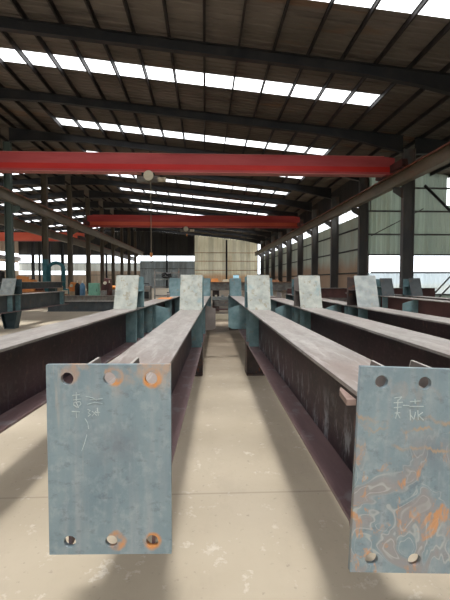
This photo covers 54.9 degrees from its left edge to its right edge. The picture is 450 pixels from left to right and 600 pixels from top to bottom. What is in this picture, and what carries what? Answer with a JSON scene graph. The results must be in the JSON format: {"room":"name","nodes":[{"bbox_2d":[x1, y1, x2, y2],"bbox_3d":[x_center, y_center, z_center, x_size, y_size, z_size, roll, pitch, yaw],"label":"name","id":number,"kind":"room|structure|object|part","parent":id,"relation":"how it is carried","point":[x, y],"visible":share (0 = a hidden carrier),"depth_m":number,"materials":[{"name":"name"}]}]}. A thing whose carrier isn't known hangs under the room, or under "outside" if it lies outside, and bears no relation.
{"room":"metal workshop","nodes":[
{"label":"metal workshop","id":0,"kind":"room"},
{"bbox_2d":[0,241,18,277],"bbox_3d":[-35.538,-4.377,32.732,0.035,8.600,93.000,0,3,-3],"label":"wall","id":1,"kind":"structure","parent":0,"point":[2,245],"depth_m":77.37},
{"bbox_2d":[0,255,20,260],"bbox_3d":[-35.496,-6.029,48.292,0.400,0.690,60.200,0,3,-3],"label":"beam","id":2,"kind":"structure","parent":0,"point":[1,256],"depth_m":76.06,"materials":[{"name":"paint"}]},
{"bbox_2d":[0,232,85,240],"bbox_3d":[-25.269,-6.684,45.629,20.630,0.910,3.200,0,3,-3],"label":"crane","id":3,"kind":"object","parent":2,"relation":"on","point":[18,236],"visible":0.46,"depth_m":45.60,"materials":[{"name":"orange paint"}]},
{"bbox_2d":[0,213,133,260],"bbox_3d":[-15.018,-6.071,49.236,0.400,0.690,60.200,0,3,-3],"label":"beam","id":4,"kind":"structure","parent":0,"point":[18,224],"depth_m":36.17,"materials":[{"name":"metal"}]},
{"bbox_2d":[18,230,139,254],"bbox_3d":[-26.714,-10.611,79.473,22.000,4.750,0.035,0,3,-3],"label":"wall","id":5,"kind":"structure","parent":0,"point":[24,247],"depth_m":79.51,"materials":[{"name":"black metal"}]},
{"bbox_2d":[18,263,139,270],"bbox_3d":[-26.711,-5.674,79.645,22.000,2.270,0.135,0,3,-3],"label":"wall","id":6,"kind":"structure","parent":0,"point":[22,266],"depth_m":79.67,"materials":[{"name":"paint"}]},
{"bbox_2d":[19,271,139,287],"bbox_3d":[-26.714,-3.768,79.781,22.000,3.150,0.035,0,3,-3],"label":"wall","id":7,"kind":"structure","parent":0,"point":[95,275],"depth_m":79.82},
{"bbox_2d":[140,231,194,255],"bbox_3d":[-10.681,-10.595,80.215,10.100,4.850,0.035,0,3,-3],"label":"wall","id":8,"kind":"structure","parent":0,"point":[178,245],"depth_m":80.22,"materials":[{"name":"black metal"}]},
{"bbox_2d":[140,261,194,287],"bbox_3d":[-10.678,-4.733,80.429,10.100,5.020,0.135,0,3,-3],"label":"wall","id":9,"kind":"structure","parent":0,"point":[146,267],"depth_m":80.41,"materials":[{"name":"metal"}]},
{"bbox_2d":[0,0,449,244],"bbox_3d":[-7.835,-8.771,33.815,55.500,4.388,93.000,0,3,-3],"label":"ceiling","id":10,"kind":"structure","parent":0,"point":[402,58],"depth_m":18.81,"materials":[{"name":"metal"}]},
{"bbox_2d":[0,288,449,599],"bbox_3d":[-7.835,0.011,34.210,55.900,0.300,93.400,0,3,-3],"label":"floor","id":11,"kind":"structure","parent":0,"point":[255,517],"depth_m":2.57,"materials":[{"name":"concrete"}]},
{"bbox_2d":[0,271,4,281],"bbox_3d":[-16.706,-1.150,32.239,2.200,2.197,0.710,0,3,-3],"label":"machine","id":12,"kind":"object","parent":11,"relation":"on","point":[2,273],"visible":0.19,"depth_m":31.99,"materials":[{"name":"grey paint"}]},
{"bbox_2d":[1,311,21,328],"bbox_3d":[-6.249,0.581,12.664,0.480,0.499,0.340,0,3,-3],"label":"support stand","id":13,"kind":"object","parent":11,"relation":"on","point":[10,320],"visible":0.77,"depth_m":12.65,"materials":[{"name":"teal metal"}]},
{"bbox_2d":[0,278,67,313],"bbox_3d":[-6.150,-0.115,11.892,0.410,0.960,9.300,0,3,0],"label":"steel beam","id":14,"kind":"structure","parent":13,"relation":"on","point":[12,299],"depth_m":12.70,"materials":[{"name":"metal"}]},
{"bbox_3d":[-6.148,-0.383,12.273,0.400,0.460,0.208,0,3,0],"label":"plate","id":15,"kind":"part","parent":14,"relation":"part of","materials":[{"name":"grey metal"}]},
{"bbox_3d":[-6.146,-0.390,12.669,0.410,0.440,0.022,0,3,0],"label":"plate","id":16,"kind":"part","parent":14,"relation":"part of","materials":[{"name":"teal metal"}]},
{"bbox_2d":[3,141,20,277],"bbox_3d":[-12.977,-4.694,26.445,0.930,9.800,0.420,0,3,-3],"label":"steel column","id":17,"kind":"structure","parent":11,"relation":"on","point":[9,209],"depth_m":26.41,"materials":[{"name":"grey metal"}]},
{"bbox_2d":[0,185,143,255],"bbox_3d":[-13.177,-6.731,40.774,0.400,0.690,77.200,0,3,-3],"label":"beam","id":18,"kind":"structure","parent":17,"relation":"on","point":[7,195],"depth_m":32.31,"materials":[{"name":"metal"}]},
{"bbox_2d":[13,214,14,275],"bbox_3d":[-24.875,-5.462,50.712,0.440,9.150,0.370,0,3,-3],"label":"steel column","id":19,"kind":"structure","parent":11,"relation":"on","point":[13,214],"depth_m":50.83,"materials":[{"name":"metal"}]},
{"bbox_2d":[16,276,28,281],"bbox_3d":[-14.017,-0.841,30.374,1.800,1.747,0.710,0,3,-3],"label":"machine","id":20,"kind":"object","parent":11,"relation":"on","point":[23,278],"visible":0.15,"depth_m":30.10,"materials":[{"name":"metal"}]},
{"bbox_2d":[31,221,34,279],"bbox_3d":[-25.152,-5.732,56.700,0.440,9.150,0.370,0,3,-3],"label":"steel column","id":21,"kind":"structure","parent":11,"relation":"on","point":[32,222],"depth_m":56.70,"materials":[{"name":"metal"}]},
{"bbox_2d":[22,279,44,292],"bbox_3d":[-11.066,-0.474,25.015,1.300,1.497,0.710,0,3,-3],"label":"machine","id":22,"kind":"object","parent":11,"relation":"on","point":[26,280],"visible":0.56,"depth_m":24.76,"materials":[{"name":"metal"}]},
{"bbox_2d":[38,241,40,281],"bbox_3d":[-33.673,-6.493,78.618,0.400,8.700,0.370,0,3,-3],"label":"steel column","id":23,"kind":"structure","parent":11,"relation":"on","point":[39,257],"depth_m":78.59,"materials":[{"name":"metal"}]},
{"bbox_2d":[41,174,53,277],"bbox_3d":[-13.254,-4.964,32.433,0.930,9.800,0.420,0,3,-3],"label":"steel column","id":24,"kind":"structure","parent":11,"relation":"on","point":[45,222],"depth_m":32.38,"materials":[{"name":"metal"}]},
{"bbox_2d":[48,227,50,262],"bbox_3d":[-25.429,-6.001,62.687,0.440,9.150,0.370,0,3,-3],"label":"steel column","id":25,"kind":"structure","parent":11,"relation":"on","point":[48,227],"depth_m":62.67,"materials":[{"name":"metal"}]},
{"bbox_2d":[42,259,68,294],"bbox_3d":[-10.361,-1.145,26.526,1.450,2.700,0.500,0,3,-3],"label":"duct","id":26,"kind":"object","parent":11,"relation":"on","point":[46,266],"visible":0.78,"depth_m":26.39,"materials":[{"name":"teal metal"}]},
{"bbox_2d":[61,231,63,263],"bbox_3d":[-25.706,-6.271,68.675,0.440,9.150,0.370,0,3,-3],"label":"steel column","id":27,"kind":"structure","parent":11,"relation":"on","point":[62,243],"depth_m":68.56,"materials":[{"name":"metal"}]},
{"bbox_2d":[57,286,67,294],"bbox_3d":[-9.513,-0.298,24.995,0.900,1.146,0.710,0,3,-3],"label":"machine","id":28,"kind":"object","parent":11,"relation":"on","point":[58,289],"visible":0.16,"depth_m":24.91,"materials":[{"name":"metal"}]},
{"bbox_2d":[66,185,77,287],"bbox_3d":[-13.531,-5.234,38.420,0.930,9.800,0.420,0,3,-3],"label":"steel column","id":29,"kind":"structure","parent":11,"relation":"on","point":[70,231],"depth_m":38.38,"materials":[{"name":"metal"}]},
{"bbox_2d":[68,282,86,294],"bbox_3d":[-10.298,-0.601,30.055,1.300,1.297,0.710,0,3,-3],"label":"machine","id":30,"kind":"object","parent":11,"relation":"on","point":[71,288],"visible":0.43,"depth_m":29.79,"materials":[{"name":"orange metal"}]},
{"bbox_2d":[75,281,79,294],"bbox_3d":[-8.860,-0.471,26.024,0.320,1.400,0.320,0,3,-3],"label":"gas cylinder","id":31,"kind":"object","parent":11,"relation":"on","point":[77,285],"visible":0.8,"depth_m":25.89,"materials":[{"name":"paint"}]},
{"bbox_2d":[47,301,113,311],"bbox_3d":[-6.437,0.281,19.656,3.150,0.470,0.300,0,3,-3],"label":"steel beam","id":32,"kind":"structure","parent":11,"relation":"on","point":[71,306],"depth_m":19.64,"materials":[{"name":"metal"}]},
{"bbox_2d":[80,281,84,294],"bbox_3d":[-8.501,-0.463,25.841,0.320,1.400,0.320,0,3,-3],"label":"gas cylinder","id":33,"kind":"object","parent":11,"relation":"on","point":[82,286],"visible":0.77,"depth_m":25.71,"materials":[{"name":"blue paint"}]},
{"bbox_2d":[85,198,94,293],"bbox_3d":[-13.808,-5.503,44.408,0.930,9.800,0.420,0,3,-3],"label":"steel column","id":34,"kind":"structure","parent":11,"relation":"on","point":[89,238],"depth_m":44.40,"materials":[{"name":"metal"}]},
{"bbox_2d":[88,283,99,294],"bbox_3d":[-7.742,-0.380,25.662,0.600,1.250,0.435,0,3,-3],"label":"cabinet","id":35,"kind":"object","parent":11,"relation":"on","point":[93,288],"visible":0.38,"depth_m":25.46,"materials":[{"name":"green metal"}]},
{"bbox_3d":[-7.733,-0.546,25.464,0.520,0.760,0.015,0,3,-3],"label":"door","id":36,"kind":"part","parent":35,"relation":"part of","materials":[{"name":"green paint"}]},
{"bbox_2d":[100,208,107,287],"bbox_3d":[-14.085,-5.773,50.395,0.930,9.800,0.420,0,3,-3],"label":"steel column","id":37,"kind":"structure","parent":11,"relation":"on","point":[102,242],"depth_m":50.36,"materials":[{"name":"metal"}]},
{"bbox_2d":[105,234,107,277],"bbox_3d":[-21.686,-7.118,79.144,0.400,9.900,0.370,0,3,-3],"label":"steel column","id":38,"kind":"structure","parent":11,"relation":"on","point":[106,234],"depth_m":79.09,"materials":[{"name":"metal"}]},
{"bbox_2d":[100,278,115,294],"bbox_3d":[-7.267,-0.601,27.289,1.100,1.546,0.710,0,3,-3],"label":"machine","id":39,"kind":"object","parent":11,"relation":"on","point":[103,291],"visible":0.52,"depth_m":27.01,"materials":[{"name":"grey paint"}]},
{"bbox_2d":[107,281,111,294],"bbox_3d":[-6.962,-0.475,26.112,0.320,1.400,0.320,0,3,-3],"label":"gas cylinder","id":40,"kind":"object","parent":11,"relation":"on","point":[109,286],"visible":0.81,"depth_m":25.98,"materials":[{"name":"brown paint"}]},
{"bbox_2d":[111,227,117,289],"bbox_3d":[-14.362,-6.043,56.383,0.930,9.800,0.420,0,3,-3],"label":"steel column","id":41,"kind":"structure","parent":11,"relation":"on","point":[113,247],"depth_m":56.34,"materials":[{"name":"metal"}]},
{"bbox_2d":[120,227,126,274],"bbox_3d":[-14.639,-6.312,62.370,0.930,9.800,0.420,0,3,-3],"label":"steel column","id":42,"kind":"structure","parent":11,"relation":"on","point":[122,250],"depth_m":62.32,"materials":[{"name":"metal"}]},
{"bbox_2d":[127,227,132,274],"bbox_3d":[-14.915,-6.582,68.358,0.930,9.800,0.420,0,3,-3],"label":"steel column","id":43,"kind":"structure","parent":11,"relation":"on","point":[128,229],"depth_m":68.31,"materials":[{"name":"metal"}]},
{"bbox_2d":[134,231,138,274],"bbox_3d":[-15.192,-6.852,74.346,0.930,9.800,0.420,0,3,-3],"label":"steel column","id":44,"kind":"structure","parent":11,"relation":"on","point":[135,254],"depth_m":74.31,"materials":[{"name":"metal"}]},
{"bbox_2d":[144,283,151,301],"bbox_3d":[-3.014,0.011,16.496,0.440,1.294,0.440,0,3,-3],"label":"machine","id":45,"kind":"object","parent":11,"relation":"on","point":[147,289],"visible":0.33,"depth_m":16.29,"materials":[{"name":"grey paint"}]},
{"bbox_3d":[-3.004,-0.183,16.279,0.280,0.260,0.015,0,3,-3],"label":"panel","id":46,"kind":"part","parent":45,"relation":"part of","materials":[{"name":"black metal"}]},
{"bbox_2d":[154,268,179,298],"bbox_3d":[-2.671,-0.470,19.897,1.160,1.950,0.600,0,3,-3],"label":"rack","id":47,"kind":"object","parent":11,"relation":"on","point":[178,272],"depth_m":19.85,"materials":[{"name":"grey metal"}]},
{"bbox_3d":[-3.220,-0.469,19.872,0.060,1.950,0.060,0,3,-3],"label":"post","id":48,"kind":"part","parent":47,"relation":"part of","materials":[{"name":"grey metal"}]},
{"bbox_3d":[-2.671,-1.128,19.727,0.486,0.292,0.148,0,3,-3],"label":"hose coil","id":49,"kind":"part","parent":47,"relation":"part of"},
{"bbox_2d":[166,234,167,285],"bbox_3d":[-10.698,-7.191,79.649,0.400,10.000,0.370,0,3,-3],"label":"steel column","id":50,"kind":"structure","parent":11,"relation":"on","point":[166,234],"depth_m":79.58,"materials":[{"name":"metal"}]},
{"bbox_2d":[195,346,202,375],"bbox_3d":[-0.470,0.876,6.451,0.290,0.469,0.260,0,3,-3],"label":"support stand","id":51,"kind":"object","parent":11,"relation":"on","point":[199,372],"visible":0.3,"depth_m":6.45,"materials":[{"name":"metal"}]},
{"bbox_2d":[46,275,215,554],"bbox_3d":[-0.485,0.157,7.208,0.637,1.118,11.192,0,3,0],"label":"steel beam","id":52,"kind":"structure","parent":51,"relation":"on","point":[113,431],"depth_m":1.64,"materials":[{"name":"grey metal"}]},
{"bbox_3d":[-0.435,0.603,1.641,0.463,0.727,0.022,0,3,-1],"label":"plate","id":53,"kind":"part","parent":52,"relation":"part of","materials":[{"name":"grey metal"}]},
{"bbox_3d":[-0.465,-0.107,5.959,0.305,0.478,0.208,0,3,-1],"label":"plate","id":54,"kind":"part","parent":52,"relation":"part of","materials":[{"name":"grey metal"}]},
{"bbox_3d":[-0.470,-0.115,6.355,0.315,0.458,0.022,0,3,-1],"label":"plate","id":55,"kind":"part","parent":52,"relation":"part of","materials":[{"name":"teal metal"}]},
{"bbox_3d":[-0.533,-0.338,11.283,0.290,0.460,0.208,0,3,-1],"label":"plate","id":56,"kind":"part","parent":52,"relation":"part of","materials":[{"name":"teal metal"}]},
{"bbox_3d":[-0.325,0.306,7.713,0.312,0.459,0.014,0,3,-1],"label":"gusset plate","id":57,"kind":"part","parent":52,"relation":"part of","materials":[{"name":"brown metal"}]},
{"bbox_2d":[213,290,218,310],"bbox_3d":[-0.414,0.034,19.824,0.300,0.949,0.260,0,3,-3],"label":"support stand","id":58,"kind":"object","parent":11,"relation":"on","point":[215,292],"visible":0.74,"depth_m":19.81,"materials":[{"name":"metal"}]},
{"bbox_2d":[211,282,291,289],"bbox_3d":[1.434,-0.640,19.879,4.500,0.390,0.300,0,3,-3],"label":"steel beam","id":59,"kind":"structure","parent":58,"relation":"on","point":[214,285],"depth_m":19.85,"materials":[{"name":"metal"}]},
{"bbox_2d":[212,297,227,309],"bbox_3d":[-0.088,0.241,17.543,0.840,0.740,0.600,0,3,-3],"label":"bench","id":60,"kind":"object","parent":11,"relation":"on","point":[215,303],"visible":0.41,"depth_m":17.25,"materials":[{"name":"grey paint"}]},
{"bbox_3d":[-0.076,0.133,17.268,0.840,0.220,0.020,0,3,-3],"label":"panel","id":61,"kind":"part","parent":60,"relation":"part of","materials":[{"name":"grey paint"}]},
{"bbox_2d":[216,314,227,319],"bbox_3d":[-0.116,0.601,15.554,0.500,0.200,0.200,0,3,-3],"label":"concrete block","id":62,"kind":"object","parent":11,"relation":"on","point":[218,316],"visible":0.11,"depth_m":15.46,"materials":[{"name":"beige paint"}]},
{"bbox_2d":[226,240,226,278],"bbox_3d":[0.291,-6.664,80.180,0.400,8.900,0.370,0,3,-3],"label":"steel column","id":63,"kind":"structure","parent":11,"relation":"on","point":[226,240],"depth_m":80.14,"materials":[{"name":"metal"}]},
{"bbox_2d":[245,342,264,375],"bbox_3d":[0.449,0.869,6.493,0.280,0.479,0.260,0,3,-3],"label":"support stand","id":64,"kind":"object","parent":11,"relation":"on","point":[252,368],"visible":0.47,"depth_m":6.49,"materials":[{"name":"metal"}]},
{"bbox_2d":[228,275,449,573],"bbox_3d":[0.423,0.176,7.191,0.685,1.150,11.304,0,3,-2],"label":"steel beam","id":65,"kind":"structure","parent":64,"relation":"on","point":[377,434],"depth_m":1.57,"materials":[{"name":"grey metal"}]},
{"bbox_3d":[0.280,-0.340,11.325,0.290,0.460,0.208,0,3,-2],"label":"plate","id":66,"kind":"part","parent":65,"relation":"part of","materials":[{"name":"teal metal"}]},
{"bbox_3d":[0.228,0.297,7.799,0.336,0.449,0.014,0,3,-2],"label":"gusset plate","id":67,"kind":"part","parent":65,"relation":"part of","materials":[{"name":"teal metal"}]},
{"bbox_3d":[0.451,-0.114,6.370,0.325,0.455,0.022,0,3,-2],"label":"plate","id":68,"kind":"part","parent":65,"relation":"part of","materials":[{"name":"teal metal"}]},
{"bbox_3d":[0.465,-0.106,5.974,0.315,0.475,0.208,0,3,-2],"label":"plate","id":69,"kind":"part","parent":65,"relation":"part of","materials":[{"name":"grey metal"}]},
{"bbox_3d":[0.698,0.620,1.572,0.463,0.752,0.022,2,3,-2],"label":"plate","id":70,"kind":"part","parent":65,"relation":"part of","materials":[{"name":"blue metal"}]},
{"bbox_2d":[258,243,263,274],"bbox_3d":[6.264,-5.891,75.180,1.090,7.805,0.420,0,3,-3],"label":"steel column","id":71,"kind":"structure","parent":11,"relation":"on","point":[261,255],"depth_m":75.14,"materials":[{"name":"metal"}]},
{"bbox_2d":[263,240,268,274],"bbox_3d":[6.541,-5.621,69.193,1.090,7.805,0.420,0,3,-3],"label":"steel column","id":72,"kind":"structure","parent":11,"relation":"on","point":[266,253],"depth_m":69.17,"materials":[{"name":"metal"}]},
{"bbox_2d":[268,236,274,279],"bbox_3d":[6.818,-5.351,63.205,1.090,7.805,0.420,0,3,-3],"label":"steel column","id":73,"kind":"structure","parent":11,"relation":"on","point":[272,250],"depth_m":63.16,"materials":[{"name":"metal"}]},
{"bbox_2d":[275,232,282,290],"bbox_3d":[7.095,-5.082,57.218,1.090,7.805,0.420,0,3,-3],"label":"steel column","id":74,"kind":"structure","parent":11,"relation":"on","point":[279,248],"depth_m":57.17,"materials":[{"name":"metal"}]},
{"bbox_2d":[283,228,291,291],"bbox_3d":[7.372,-4.812,51.230,1.090,7.805,0.420,0,3,-3],"label":"steel column","id":75,"kind":"structure","parent":11,"relation":"on","point":[288,243],"depth_m":51.21,"materials":[{"name":"metal"}]},
{"bbox_2d":[293,219,303,276],"bbox_3d":[7.648,-4.543,45.243,1.090,7.805,0.420,0,3,-3],"label":"steel column","id":76,"kind":"structure","parent":11,"relation":"on","point":[299,238],"depth_m":45.24,"materials":[{"name":"metal"}]},
{"bbox_2d":[306,209,318,274],"bbox_3d":[7.925,-4.273,39.255,1.090,7.805,0.420,0,3,-3],"label":"steel column","id":77,"kind":"structure","parent":11,"relation":"on","point":[315,212],"depth_m":39.24,"materials":[{"name":"metal"}]},
{"bbox_2d":[325,197,338,287],"bbox_3d":[8.202,-4.003,33.268,1.090,7.805,0.420,0,3,-3],"label":"steel column","id":78,"kind":"structure","parent":11,"relation":"on","point":[333,224],"depth_m":33.25,"materials":[{"name":"metal"}]},
{"bbox_2d":[329,298,346,301],"bbox_3d":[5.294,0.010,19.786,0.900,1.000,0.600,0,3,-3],"label":"steel beam","id":79,"kind":"structure","parent":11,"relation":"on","point":[337,299],"depth_m":19.48,"materials":[{"name":"grey metal"}]},
{"bbox_2d":[351,177,368,275],"bbox_3d":[8.479,-3.734,27.280,1.090,7.805,0.420,0,3,-3],"label":"steel column","id":80,"kind":"structure","parent":11,"relation":"on","point":[362,211],"depth_m":27.25,"materials":[{"name":"metal"}]},
{"bbox_2d":[392,148,415,287],"bbox_3d":[8.756,-3.464,21.293,1.090,7.805,0.420,0,3,-3],"label":"steel column","id":81,"kind":"structure","parent":11,"relation":"on","point":[406,191],"depth_m":21.27,"materials":[{"name":"metal"}]},
{"bbox_2d":[254,142,449,255],"bbox_3d":[7.341,-6.774,41.721,0.400,0.690,77.200,0,3,-3],"label":"beam","id":82,"kind":"structure","parent":81,"relation":"on","point":[440,156],"depth_m":22.66,"materials":[{"name":"metal"}]},
{"bbox_2d":[83,215,302,238],"bbox_3d":[-2.983,-7.135,42.630,20.840,2.300,3.200,0,3,-3],"label":"crane","id":83,"kind":"object","parent":82,"relation":"on","point":[185,222],"visible":0.91,"depth_m":42.38,"materials":[{"name":"red paint"}]},
{"bbox_2d":[0,151,407,262],"bbox_3d":[-1.991,-4.451,21.252,20.840,5.260,3.200,0,3,-3],"label":"crane","id":84,"kind":"object","parent":82,"relation":"on","point":[148,165],"visible":0.94,"depth_m":20.98,"materials":[{"name":"red paint"}]},
{"bbox_3d":[-3.090,-5.877,21.137,0.400,0.238,0.238,0,3,-3],"label":"motor","id":85,"kind":"part","parent":84,"relation":"part of","materials":[{"name":"beige paint"}]},
{"bbox_3d":[2.849,0.289,16.378,0.280,0.749,0.240,0,3,-3],"label":"support stand","id":86,"kind":"object","parent":11,"relation":"on","visible":0},
{"bbox_2d":[287,288,434,297],"bbox_3d":[5.196,-0.276,16.462,5.700,0.370,0.280,0,3,-3],"label":"steel beam","id":87,"kind":"structure","parent":86,"relation":"on","point":[325,292],"depth_m":16.42,"materials":[{"name":"brown metal"}]},
{"bbox_3d":[-8.616,0.377,21.865,0.200,0.080,0.400,0,3,-3],"label":"block","id":88,"kind":"object","parent":11,"relation":"on","visible":0},
{"bbox_2d":[65,295,114,300],"bbox_3d":[-6.818,0.053,21.933,4.400,0.560,0.300,0,3,-3],"label":"steel beam","id":89,"kind":"structure","parent":88,"relation":"on","point":[67,297],"depth_m":21.93,"materials":[{"name":"grey metal"}]},
{"bbox_3d":[-1.396,0.858,6.407,0.299,0.509,0.260,0,3,-3],"label":"support stand","id":90,"kind":"object","parent":11,"relation":"on","visible":0},
{"bbox_2d":[0,275,180,432],"bbox_3d":[-1.363,0.164,7.077,0.765,1.115,11.786,0,3,1],"label":"steel beam","id":91,"kind":"structure","parent":90,"relation":"on","point":[25,355],"depth_m":4.03,"materials":[{"name":"metal"}]},
{"bbox_3d":[-1.400,-0.115,6.157,0.325,0.475,0.208,0,3,1],"label":"plate","id":92,"kind":"part","parent":91,"relation":"part of","materials":[{"name":"grey metal"}]},
{"bbox_3d":[-1.393,-0.122,6.553,0.335,0.455,0.022,0,3,1],"label":"plate","id":93,"kind":"part","parent":91,"relation":"part of","materials":[{"name":"teal metal"}]},
{"bbox_3d":[-1.168,0.288,7.655,0.396,0.419,0.014,0,3,1],"label":"gusset plate","id":94,"kind":"part","parent":91,"relation":"part of","materials":[{"name":"teal metal"}]},
{"bbox_3d":[-1.304,-0.336,11.232,0.290,0.460,0.208,0,3,1],"label":"plate","id":95,"kind":"part","parent":91,"relation":"part of","materials":[{"name":"teal metal"}]},
{"bbox_3d":[1.253,0.858,6.530,0.299,0.499,0.260,0,3,-3],"label":"support stand","id":96,"kind":"object","parent":11,"relation":"on","visible":0},
{"bbox_2d":[269,275,449,367],"bbox_3d":[1.231,0.154,7.298,0.605,1.115,11.363,0,3,-2],"label":"steel beam","id":97,"kind":"structure","parent":96,"relation":"on","point":[385,344],"depth_m":4.16,"materials":[{"name":"metal"}]},
{"bbox_3d":[1.115,-0.346,11.463,0.290,0.460,0.208,0,3,-2],"label":"plate","id":98,"kind":"part","parent":97,"relation":"part of","materials":[{"name":"teal metal"}]},
{"bbox_2d":[270,292,281,297],"bbox_3d":[1.148,-0.122,10.269,0.280,0.120,0.600,0,3,-3],"label":"channel offcut","id":99,"kind":"object","parent":97,"relation":"on","point":[279,294],"visible":0.55,"depth_m":10.17,"materials":[{"name":"metal"}]},
{"bbox_3d":[1.062,0.285,7.837,0.296,0.429,0.014,0,3,-2],"label":"gusset plate","id":100,"kind":"part","parent":97,"relation":"part of","materials":[{"name":"teal metal"}]},
{"bbox_3d":[1.245,-0.133,6.786,0.330,0.455,0.022,0,3,-2],"label":"plate","id":101,"kind":"part","parent":97,"relation":"part of","materials":[{"name":"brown metal"}]},
{"bbox_3d":[1.256,-0.125,6.390,0.320,0.475,0.208,0,3,-2],"label":"plate","id":102,"kind":"part","parent":97,"relation":"part of","materials":[{"name":"grey metal"}]},
{"bbox_3d":[2.170,0.846,6.572,0.299,0.519,0.260,0,3,-3],"label":"support stand","id":103,"kind":"object","parent":11,"relation":"on","visible":0},
{"bbox_2d":[285,276,449,339],"bbox_3d":[2.110,0.151,7.364,0.527,1.115,11.312,0,3,-2],"label":"steel beam","id":104,"kind":"structure","parent":103,"relation":"on","point":[362,294],"depth_m":6.53,"materials":[{"name":"metal"}]},
{"bbox_3d":[1.985,-0.356,11.901,0.300,0.440,0.022,0,3,-2],"label":"plate","id":105,"kind":"part","parent":104,"relation":"part of","materials":[{"name":"teal metal"}]},
{"bbox_3d":[1.974,0.273,7.878,0.289,0.409,0.014,0,3,-2],"label":"gusset plate","id":106,"kind":"part","parent":104,"relation":"part of","materials":[{"name":"teal metal"}]},
{"bbox_3d":[2.153,-0.144,7.028,0.345,0.455,0.022,0,3,-2],"label":"plate","id":107,"kind":"part","parent":104,"relation":"part of","materials":[{"name":"metal"}]},
{"bbox_3d":[2.167,-0.136,6.632,0.335,0.475,0.208,0,3,-2],"label":"plate","id":108,"kind":"part","parent":104,"relation":"part of","materials":[{"name":"grey metal"}]},
{"bbox_3d":[-8.723,0.182,15.638,0.320,1.029,0.300,0,3,-3],"label":"support stand","id":109,"kind":"object","parent":11,"relation":"on","visible":0},
{"bbox_2d":[0,282,63,288],"bbox_3d":[-8.557,-0.617,18.372,0.260,0.300,7.531,0,3,3],"label":"steel beam","id":110,"kind":"structure","parent":109,"relation":"on","point":[25,285],"depth_m":19.86,"materials":[{"name":"metal"}]},
{"bbox_2d":[195,235,257,281],"bbox_3d":[0.235,-7.138,80.825,11.750,9.790,0.135,0,3,-3],"label":"wall","id":111,"kind":"structure","parent":0,"point":[210,252],"depth_m":80.83,"materials":[{"name":"metal"}]},
{"bbox_2d":[260,216,368,290],"bbox_3d":[7.825,-3.922,54.298,0.135,5.750,54.000,0,3,-3],"label":"wall","id":112,"kind":"structure","parent":0,"point":[348,230],"depth_m":36.58,"materials":[{"name":"metal"}]},
{"bbox_2d":[283,201,370,247],"bbox_3d":[7.883,-7.443,54.132,0.050,1.300,54.020,0,3,-3],"label":"window","id":113,"kind":"structure","parent":112,"relation":"in","point":[370,201],"depth_m":33.19,"materials":[{"name":"glass"}]},
{"bbox_2d":[260,177,368,248],"bbox_3d":[7.875,-8.859,54.078,0.035,1.534,54.000,0,3,-3],"label":"wall","id":114,"kind":"structure","parent":0,"point":[349,189],"depth_m":36.39,"materials":[{"name":"black metal"}]},
{"bbox_2d":[368,173,449,255],"bbox_3d":[14.618,-5.092,27.388,11.250,6.640,0.349,0,3,-3],"label":"wall","id":115,"kind":"structure","parent":0,"point":[432,211],"depth_m":27.38,"materials":[{"name":"metal"}]},
{"bbox_2d":[368,272,449,296],"bbox_3d":[14.616,-0.843,27.612,11.250,2.068,0.234,0,3,-3],"label":"window","id":116,"kind":"structure","parent":115,"relation":"in","point":[440,281],"depth_m":27.59,"materials":[{"name":"glass"},{"name":"painted metal"}]},
{"bbox_2d":[435,295,449,297],"bbox_3d":[14.611,-0.098,27.745,11.250,0.500,0.035,0,3,-3],"label":"wall","id":117,"kind":"structure","parent":0,"point":[443,296],"depth_m":27.70,"materials":[{"name":"grey"}]},
{"bbox_3d":[4.451,0.931,4.456,0.280,0.539,0.240,0,3,-3],"label":"support stand","id":118,"kind":"object","parent":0,"visible":0},
{"bbox_2d":[376,278,449,317],"bbox_3d":[4.245,0.109,8.463,0.610,1.100,11.512,0,3,-2],"label":"steel beam","id":119,"kind":"structure","parent":118,"relation":"on","point":[387,299],"depth_m":9.52,"materials":[{"name":"dark red brown steel"},{"name":"steel"},{"name":"teal steel"}]},
{"bbox_3d":[4.182,-0.342,11.602,0.330,0.440,0.022,0,3,-2],"label":"plate","id":120,"kind":"part","parent":119,"relation":"part of","materials":[{"name":"teal metal"}]},
{"bbox_3d":[4.196,-0.335,11.206,0.320,0.460,0.208,0,3,-2],"label":"plate","id":121,"kind":"part","parent":119,"relation":"part of","materials":[{"name":"metal"}]},
{"bbox_3d":[4.076,0.189,9.525,0.349,0.389,0.014,0,3,-2],"label":"gusset plate","id":122,"kind":"part","parent":119,"relation":"part of","materials":[{"name":"teal metal"}]},
{"bbox_3d":[5.250,0.919,4.493,0.280,0.559,0.240,0,3,-3],"label":"support stand","id":123,"kind":"object","parent":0,"visible":0},
{"bbox_2d":[394,278,449,300],"bbox_3d":[5.064,0.108,8.501,0.463,1.100,11.511,0,3,-2],"label":"steel beam","id":124,"kind":"structure","parent":123,"relation":"on","point":[412,288],"depth_m":11.25,"materials":[{"name":"metal"}]},
{"bbox_3d":[4.935,-0.344,11.637,0.310,0.440,0.022,0,3,-2],"label":"plate","id":125,"kind":"part","parent":124,"relation":"part of","materials":[{"name":"teal metal"}]},
{"bbox_3d":[4.951,-0.336,11.242,0.300,0.460,0.208,0,3,-2],"label":"plate","id":126,"kind":"part","parent":124,"relation":"part of","materials":[{"name":"metal"}]}
]}

